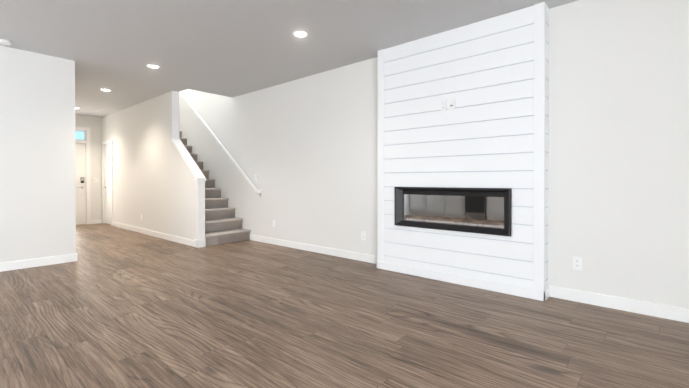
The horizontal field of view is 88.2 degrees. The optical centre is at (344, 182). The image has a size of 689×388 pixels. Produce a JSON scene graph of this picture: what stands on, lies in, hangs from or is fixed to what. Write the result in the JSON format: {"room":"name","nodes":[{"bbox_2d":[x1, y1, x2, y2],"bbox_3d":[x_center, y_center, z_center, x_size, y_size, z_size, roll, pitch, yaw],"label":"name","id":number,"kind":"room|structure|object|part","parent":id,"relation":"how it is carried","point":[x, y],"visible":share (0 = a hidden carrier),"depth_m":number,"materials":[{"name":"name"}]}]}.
{"room":"living room","nodes":[
{"label":"living room","id":0,"kind":"room"},
{"bbox_2d":[0,45,75,262],"bbox_3d":[-5.194,-0.284,3.223,0.120,2.740,4.465,0,0,41],"label":"wall","id":1,"kind":"structure","parent":0,"point":[37,166],"depth_m":4.56,"materials":[{"name":"white paint"}]},
{"bbox_2d":[0,254,74,271],"bbox_3d":[-5.143,1.034,3.190,0.017,0.105,4.410,0,0,41],"label":"baseboard","id":2,"kind":"structure","parent":1,"relation":"attached to","point":[7,266],"depth_m":4.55,"materials":[{"name":"white wood"}]},
{"bbox_2d":[75,114,101,219],"bbox_3d":[-6.538,-1.747,8.980,0.120,5.600,2.705,0,0,41],"label":"wall","id":3,"kind":"structure","parent":0,"point":[93,124],"depth_m":9.09,"materials":[{"name":"white paint"}]},
{"bbox_2d":[75,131,83,139],"bbox_3d":[-6.843,-1.175,8.633,0.010,0.200,0.855,0,0,41],"label":"window","id":4,"kind":"structure","parent":3,"relation":"in","point":[79,135],"depth_m":8.88,"materials":[{"name":"glass"}]},
{"bbox_2d":[75,143,85,224],"bbox_3d":[-6.818,0.038,8.618,0.102,2.018,0.907,0,0,41],"label":"front door","id":5,"kind":"structure","parent":3,"relation":"in","point":[80,159],"depth_m":8.89,"materials":[{"name":"white wood"}]},
{"bbox_2d":[75,126,90,223],"bbox_3d":[-6.837,-0.168,8.633,0.138,2.445,1.085,0,0,41],"label":"door frame","id":6,"kind":"structure","parent":3,"relation":"attached to","point":[86,141],"depth_m":8.95,"materials":[{"name":"white wood"}]},
{"bbox_2d":[102,91,197,239],"bbox_3d":[-4.305,-1.739,7.570,5.100,5.600,0.120,0,0,41],"label":"wall","id":7,"kind":"structure","parent":0,"point":[154,183],"depth_m":7.13,"materials":[{"name":"white paint"}]},
{"bbox_2d":[103,144,110,223],"bbox_3d":[-5.941,0.036,8.948,0.647,2.018,0.094,0,0,41],"label":"closet door","id":8,"kind":"structure","parent":7,"relation":"in","point":[107,187],"depth_m":9.00,"materials":[{"name":"white wood"}]},
{"bbox_2d":[102,139,112,225],"bbox_3d":[-5.919,-0.003,8.973,0.819,2.112,0.138,0,0,41],"label":"door frame","id":9,"kind":"structure","parent":7,"relation":"attached to","point":[106,142],"depth_m":9.14,"materials":[{"name":"white wood"}]},
{"bbox_2d":[113,222,193,246],"bbox_3d":[-4.036,1.010,7.262,4.260,0.105,0.014,0,0,41],"label":"baseboard","id":10,"kind":"structure","parent":7,"relation":"attached to","point":[181,240],"depth_m":6.90,"materials":[{"name":"white wood"}]},
{"bbox_2d":[171,91,205,247],"bbox_3d":[-2.731,-0.301,6.204,1.000,2.740,0.160,0,0,41],"label":"trim","id":11,"kind":"structure","parent":7,"relation":"attached to","point":[200,241],"depth_m":5.98,"materials":[{"name":"white wood"}]},
{"bbox_2d":[0,0,577,116],"bbox_3d":[-2.869,-1.712,2.824,13.740,0.120,7.170,0,0,41],"label":"ceiling","id":12,"kind":"structure","parent":0,"point":[231,48],"depth_m":4.04,"materials":[{"name":"white paint"}]},
{"bbox_2d":[0,39,11,45],"bbox_3d":[-3.982,-1.641,4.165,0.136,0.035,0.136,0,0,41],"label":"smoke detector","id":13,"kind":"object","parent":12,"relation":"attached to","point":[5,42],"visible":1,"depth_m":4.15,"materials":[{"name":"white plastic"}]},
{"bbox_2d":[146,64,159,68],"bbox_3d":[-2.738,-1.662,5.091,0.180,0.006,0.180,0,0,41],"label":"recessed light","id":14,"kind":"object","parent":12,"relation":"in","point":[152,66],"visible":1,"depth_m":5.09,"materials":[{"name":"white"}]},
{"bbox_2d":[292,31,308,37],"bbox_3d":[-0.492,-1.655,3.970,0.180,0.006,0.180,0,0,41],"label":"recessed light","id":15,"kind":"object","parent":12,"relation":"in","point":[301,34],"visible":1,"depth_m":3.97,"materials":[{"name":"white"}]},
{"bbox_2d":[0,223,688,387],"bbox_3d":[-2.829,1.118,2.886,13.740,0.060,7.290,0,0,41],"label":"floor","id":16,"kind":"structure","parent":0,"point":[114,307],"depth_m":2.65,"materials":[{"name":"laminate"}]},
{"bbox_2d":[179,131,250,245],"bbox_3d":[-3.963,-0.461,7.949,5.123,3.040,0.886,0,0,41],"label":"carpeted staircase","id":17,"kind":"structure","parent":16,"relation":"on","point":[223,224],"depth_m":6.66,"materials":[{"name":"carpet"}]},
{"bbox_2d":[376,2,549,300],"bbox_3d":[1.178,-0.288,3.934,1.901,2.740,0.193,0,0,41],"label":"fireplace column","id":18,"kind":"structure","parent":16,"relation":"on","point":[491,129],"depth_m":3.69,"materials":[{"name":"white wood"}]},
{"bbox_2d":[441,100,446,110],"bbox_3d":[1.087,-0.843,3.899,0.070,0.112,0.008,0,0,41],"label":"outlet","id":19,"kind":"object","parent":18,"relation":"attached to","point":[444,105],"visible":1,"depth_m":3.89,"materials":[{"name":"white plastic"}]},
{"bbox_2d":[449,99,454,109],"bbox_3d":[1.157,-0.843,3.835,0.070,0.112,0.014,0,0,41],"label":"outlet","id":20,"kind":"object","parent":18,"relation":"attached to","point":[451,104],"visible":1,"depth_m":3.83,"materials":[{"name":"white plastic"}]},
{"bbox_2d":[395,187,510,235],"bbox_3d":[1.164,0.285,3.936,1.321,0.462,0.190,0,0,41],"label":"fireplace","id":21,"kind":"object","parent":18,"relation":"attached to","point":[481,210],"visible":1,"depth_m":3.85,"materials":[{"name":"black metal"}]},
{"bbox_3d":[1.154,0.300,3.925,1.171,0.316,0.004,0,0,41],"label":"glass","id":22,"kind":"part","parent":21,"relation":"part of","materials":[{"name":"clear glass"}]},
{"bbox_2d":[545,22,548,280],"bbox_3d":[1.898,-0.285,3.333,0.002,2.404,0.146,0,0,41],"label":"trim","id":23,"kind":"structure","parent":18,"relation":"attached to","point":[547,134],"depth_m":3.33,"materials":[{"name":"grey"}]},
{"bbox_2d":[179,0,688,308],"bbox_3d":[-0.475,-1.728,5.573,13.740,5.600,0.120,0,0,41],"label":"wall","id":24,"kind":"structure","parent":0,"point":[305,149],"depth_m":3.26,"materials":[{"name":"white paint"}]},
{"bbox_2d":[179,91,261,196],"bbox_3d":[-3.145,-1.417,7.754,4.310,3.331,0.099,0,0,41],"label":"stair handrail","id":25,"kind":"object","parent":24,"relation":"attached to","point":[258,191],"visible":0.81,"depth_m":7.05,"materials":[{"name":"white wood"}]},
{"bbox_2d":[250,234,376,263],"bbox_3d":[-0.621,1.020,5.627,3.025,0.105,0.014,0,0,41],"label":"baseboard","id":26,"kind":"structure","parent":24,"relation":"attached to","point":[313,248],"depth_m":5.42,"materials":[{"name":"white wood"}]},
{"bbox_2d":[361,231,365,239],"bbox_3d":[0.260,0.727,4.862,0.072,0.116,0.008,0,0,41],"label":"outlet","id":27,"kind":"object","parent":24,"relation":"attached to","point":[363,235],"visible":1,"depth_m":4.86,"materials":[{"name":"white plastic"}]},
{"bbox_2d":[573,256,581,269],"bbox_3d":[2.122,0.736,3.240,0.072,0.116,0.008,0,0,41],"label":"outlet","id":28,"kind":"object","parent":24,"relation":"attached to","point":[577,263],"visible":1,"depth_m":3.24,"materials":[{"name":"white plastic"}]},
{"bbox_2d":[550,286,688,322],"bbox_3d":[3.250,1.039,2.254,3.442,0.105,0.017,0,0,41],"label":"baseboard","id":29,"kind":"structure","parent":24,"relation":"attached to","point":[652,309],"depth_m":3.02,"materials":[{"name":"white wood"}]}
]}

